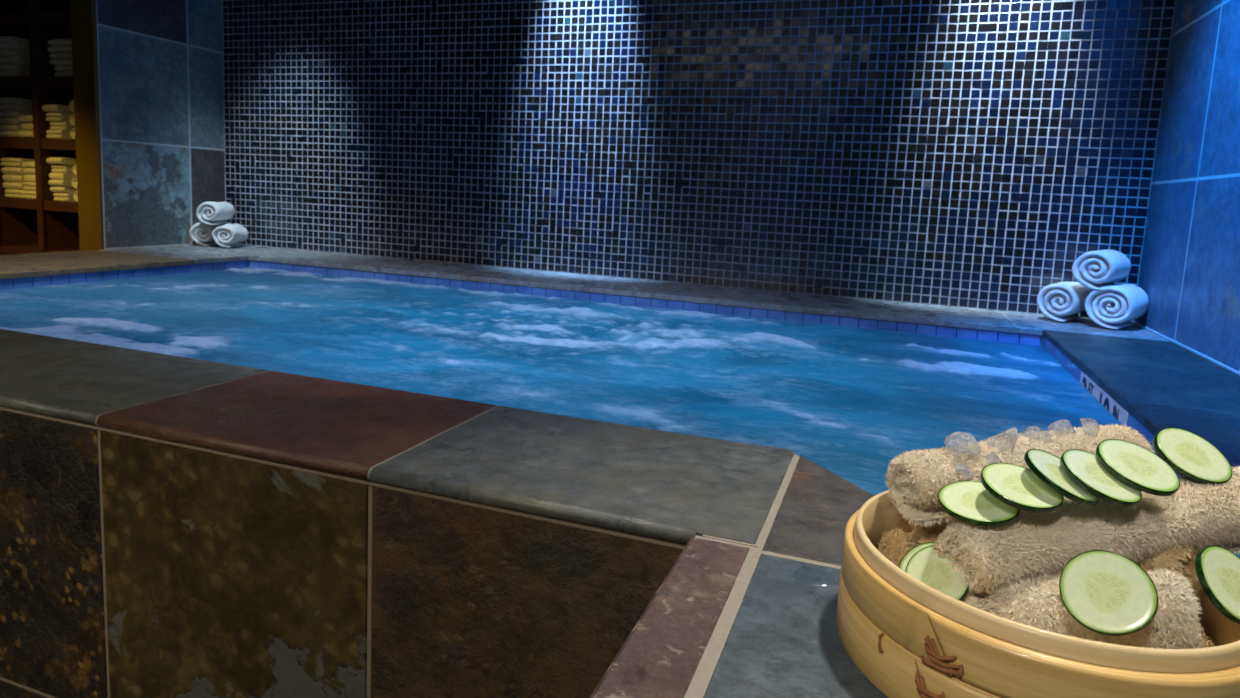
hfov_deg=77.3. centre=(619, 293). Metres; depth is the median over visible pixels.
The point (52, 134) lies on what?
folded towel
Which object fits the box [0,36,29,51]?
folded towel
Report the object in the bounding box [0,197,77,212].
shelf
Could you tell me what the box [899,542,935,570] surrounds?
cucumber slice
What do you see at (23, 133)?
folded towel
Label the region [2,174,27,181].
folded towel
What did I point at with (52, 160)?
folded towel
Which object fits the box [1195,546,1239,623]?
cucumber slice
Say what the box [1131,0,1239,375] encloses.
wall
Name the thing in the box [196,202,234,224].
rolled towel
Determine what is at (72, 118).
rolled hand towel
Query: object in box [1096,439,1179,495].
cucumber slice
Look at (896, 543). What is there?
towel
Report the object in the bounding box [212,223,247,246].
rolled towel
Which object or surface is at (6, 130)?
folded towel
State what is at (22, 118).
folded towel
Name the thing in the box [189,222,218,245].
rolled towel
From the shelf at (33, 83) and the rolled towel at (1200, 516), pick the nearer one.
the rolled towel at (1200, 516)
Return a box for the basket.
[836,490,1239,697]
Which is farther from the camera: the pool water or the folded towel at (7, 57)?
the folded towel at (7, 57)
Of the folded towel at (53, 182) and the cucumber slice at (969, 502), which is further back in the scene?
the folded towel at (53, 182)
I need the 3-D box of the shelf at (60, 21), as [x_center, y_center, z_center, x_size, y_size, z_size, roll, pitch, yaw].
[-2.460,-1.102,3.285,1.160,0.038,0.510,5,8,19]
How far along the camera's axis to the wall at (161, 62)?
3.08 m
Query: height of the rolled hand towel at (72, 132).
0.045 m
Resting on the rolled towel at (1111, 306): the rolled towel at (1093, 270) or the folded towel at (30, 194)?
the rolled towel at (1093, 270)
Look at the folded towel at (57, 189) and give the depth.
3.01 m
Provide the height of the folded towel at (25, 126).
0.031 m
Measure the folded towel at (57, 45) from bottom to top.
0.050 m
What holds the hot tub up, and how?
on the floor
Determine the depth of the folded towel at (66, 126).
2.98 m
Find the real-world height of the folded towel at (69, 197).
0.032 m
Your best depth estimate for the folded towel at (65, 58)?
2.91 m
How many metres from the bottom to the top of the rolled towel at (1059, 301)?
0.111 m
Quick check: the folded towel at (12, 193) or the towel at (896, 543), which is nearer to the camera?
the towel at (896, 543)
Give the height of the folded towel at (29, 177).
0.031 m
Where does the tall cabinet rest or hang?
on the floor
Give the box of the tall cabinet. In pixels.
[0,0,103,253]
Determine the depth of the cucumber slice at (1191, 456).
0.56 m
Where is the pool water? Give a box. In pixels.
[0,267,1239,557]
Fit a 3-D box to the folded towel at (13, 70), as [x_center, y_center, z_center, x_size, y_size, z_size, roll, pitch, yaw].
[-2.368,-0.884,3.130,0.111,0.050,0.219,5,8,19]
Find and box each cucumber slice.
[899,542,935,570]
[905,545,970,600]
[938,481,1019,526]
[980,463,1063,512]
[1024,449,1099,505]
[1059,550,1157,635]
[1060,449,1141,506]
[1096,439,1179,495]
[1153,427,1232,486]
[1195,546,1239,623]
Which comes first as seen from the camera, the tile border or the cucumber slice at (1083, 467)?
the cucumber slice at (1083, 467)
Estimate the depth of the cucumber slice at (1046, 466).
0.50 m
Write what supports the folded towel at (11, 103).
on the folded towel at (8, 117)
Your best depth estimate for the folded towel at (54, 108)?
2.96 m
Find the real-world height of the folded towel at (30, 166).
0.050 m
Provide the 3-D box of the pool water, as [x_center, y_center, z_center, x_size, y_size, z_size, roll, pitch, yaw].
[-0.397,0.095,1.816,2.703,0.022,1.478,5,8,19]
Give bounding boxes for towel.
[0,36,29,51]
[0,50,29,66]
[0,64,30,76]
[0,97,31,111]
[0,110,31,124]
[0,124,22,137]
[0,158,34,166]
[1,166,26,174]
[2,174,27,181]
[2,181,23,189]
[5,189,25,198]
[17,115,32,122]
[17,130,33,137]
[20,123,32,129]
[22,161,34,173]
[23,174,35,181]
[23,182,35,190]
[23,190,35,198]
[42,104,73,113]
[46,112,73,122]
[46,130,72,138]
[46,157,75,164]
[47,39,71,52]
[48,179,72,186]
[49,52,71,65]
[49,122,74,130]
[49,172,76,179]
[50,186,76,192]
[51,164,73,172]
[53,193,76,201]
[54,65,72,76]
[69,100,73,111]
[69,115,74,125]
[70,128,74,138]
[72,178,76,188]
[73,164,76,174]
[74,192,77,201]
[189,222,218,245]
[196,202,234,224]
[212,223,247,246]
[878,521,1214,647]
[885,423,1154,527]
[933,466,1239,611]
[983,567,1206,648]
[1037,282,1090,321]
[1072,249,1130,289]
[1085,283,1148,328]
[1136,543,1201,602]
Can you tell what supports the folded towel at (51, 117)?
on the folded towel at (66, 126)
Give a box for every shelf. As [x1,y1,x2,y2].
[0,11,70,32]
[0,76,73,91]
[0,137,75,150]
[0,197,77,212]
[0,245,79,253]
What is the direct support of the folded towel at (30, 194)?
on the tall cabinet
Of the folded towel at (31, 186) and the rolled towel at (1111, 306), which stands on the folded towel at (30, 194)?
the folded towel at (31, 186)
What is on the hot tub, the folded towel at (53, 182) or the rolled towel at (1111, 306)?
the rolled towel at (1111, 306)
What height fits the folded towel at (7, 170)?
0.031 m
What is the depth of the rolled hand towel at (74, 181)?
2.98 m
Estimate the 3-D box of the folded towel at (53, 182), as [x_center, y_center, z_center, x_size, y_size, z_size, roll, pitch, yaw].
[-2.147,-0.441,3.092,0.080,0.027,0.220,5,8,19]
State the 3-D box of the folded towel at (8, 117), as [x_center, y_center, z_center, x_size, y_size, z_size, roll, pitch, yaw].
[-2.374,-0.705,3.143,0.111,0.055,0.223,5,8,19]
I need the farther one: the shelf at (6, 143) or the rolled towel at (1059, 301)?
the shelf at (6, 143)
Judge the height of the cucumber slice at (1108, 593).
0.039 m
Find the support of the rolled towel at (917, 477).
on the towel at (896, 543)
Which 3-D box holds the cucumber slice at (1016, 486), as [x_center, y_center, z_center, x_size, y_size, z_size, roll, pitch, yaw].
[0.265,0.127,0.512,0.051,0.017,0.048,-1,8,-27]
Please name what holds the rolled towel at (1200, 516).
on the towel at (896, 543)
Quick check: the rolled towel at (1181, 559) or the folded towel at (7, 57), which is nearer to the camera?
the rolled towel at (1181, 559)
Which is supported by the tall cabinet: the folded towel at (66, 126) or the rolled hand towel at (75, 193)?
the rolled hand towel at (75, 193)
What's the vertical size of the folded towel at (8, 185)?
0.030 m
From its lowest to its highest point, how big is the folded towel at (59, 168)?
0.032 m
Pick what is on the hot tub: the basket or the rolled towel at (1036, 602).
the basket
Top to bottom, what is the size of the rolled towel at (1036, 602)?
0.084 m
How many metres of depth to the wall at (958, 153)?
2.66 m
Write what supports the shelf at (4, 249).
attached to the tall cabinet
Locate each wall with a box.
[95,0,225,248]
[223,0,1175,321]
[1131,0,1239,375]
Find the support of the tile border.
in the hot tub
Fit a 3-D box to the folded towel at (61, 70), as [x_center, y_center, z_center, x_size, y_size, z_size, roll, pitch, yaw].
[-2.054,-0.853,3.026,0.145,0.046,0.218,5,8,19]
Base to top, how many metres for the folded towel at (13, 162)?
0.034 m
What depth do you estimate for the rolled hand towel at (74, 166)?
2.97 m
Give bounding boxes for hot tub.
[0,244,1239,697]
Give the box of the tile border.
[247,260,1043,345]
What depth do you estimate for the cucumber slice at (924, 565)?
0.53 m
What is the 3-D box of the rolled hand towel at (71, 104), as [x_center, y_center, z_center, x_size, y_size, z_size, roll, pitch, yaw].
[-2.042,-0.725,3.034,0.048,0.050,0.210,5,8,19]
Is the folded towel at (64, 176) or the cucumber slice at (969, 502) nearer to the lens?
the cucumber slice at (969, 502)

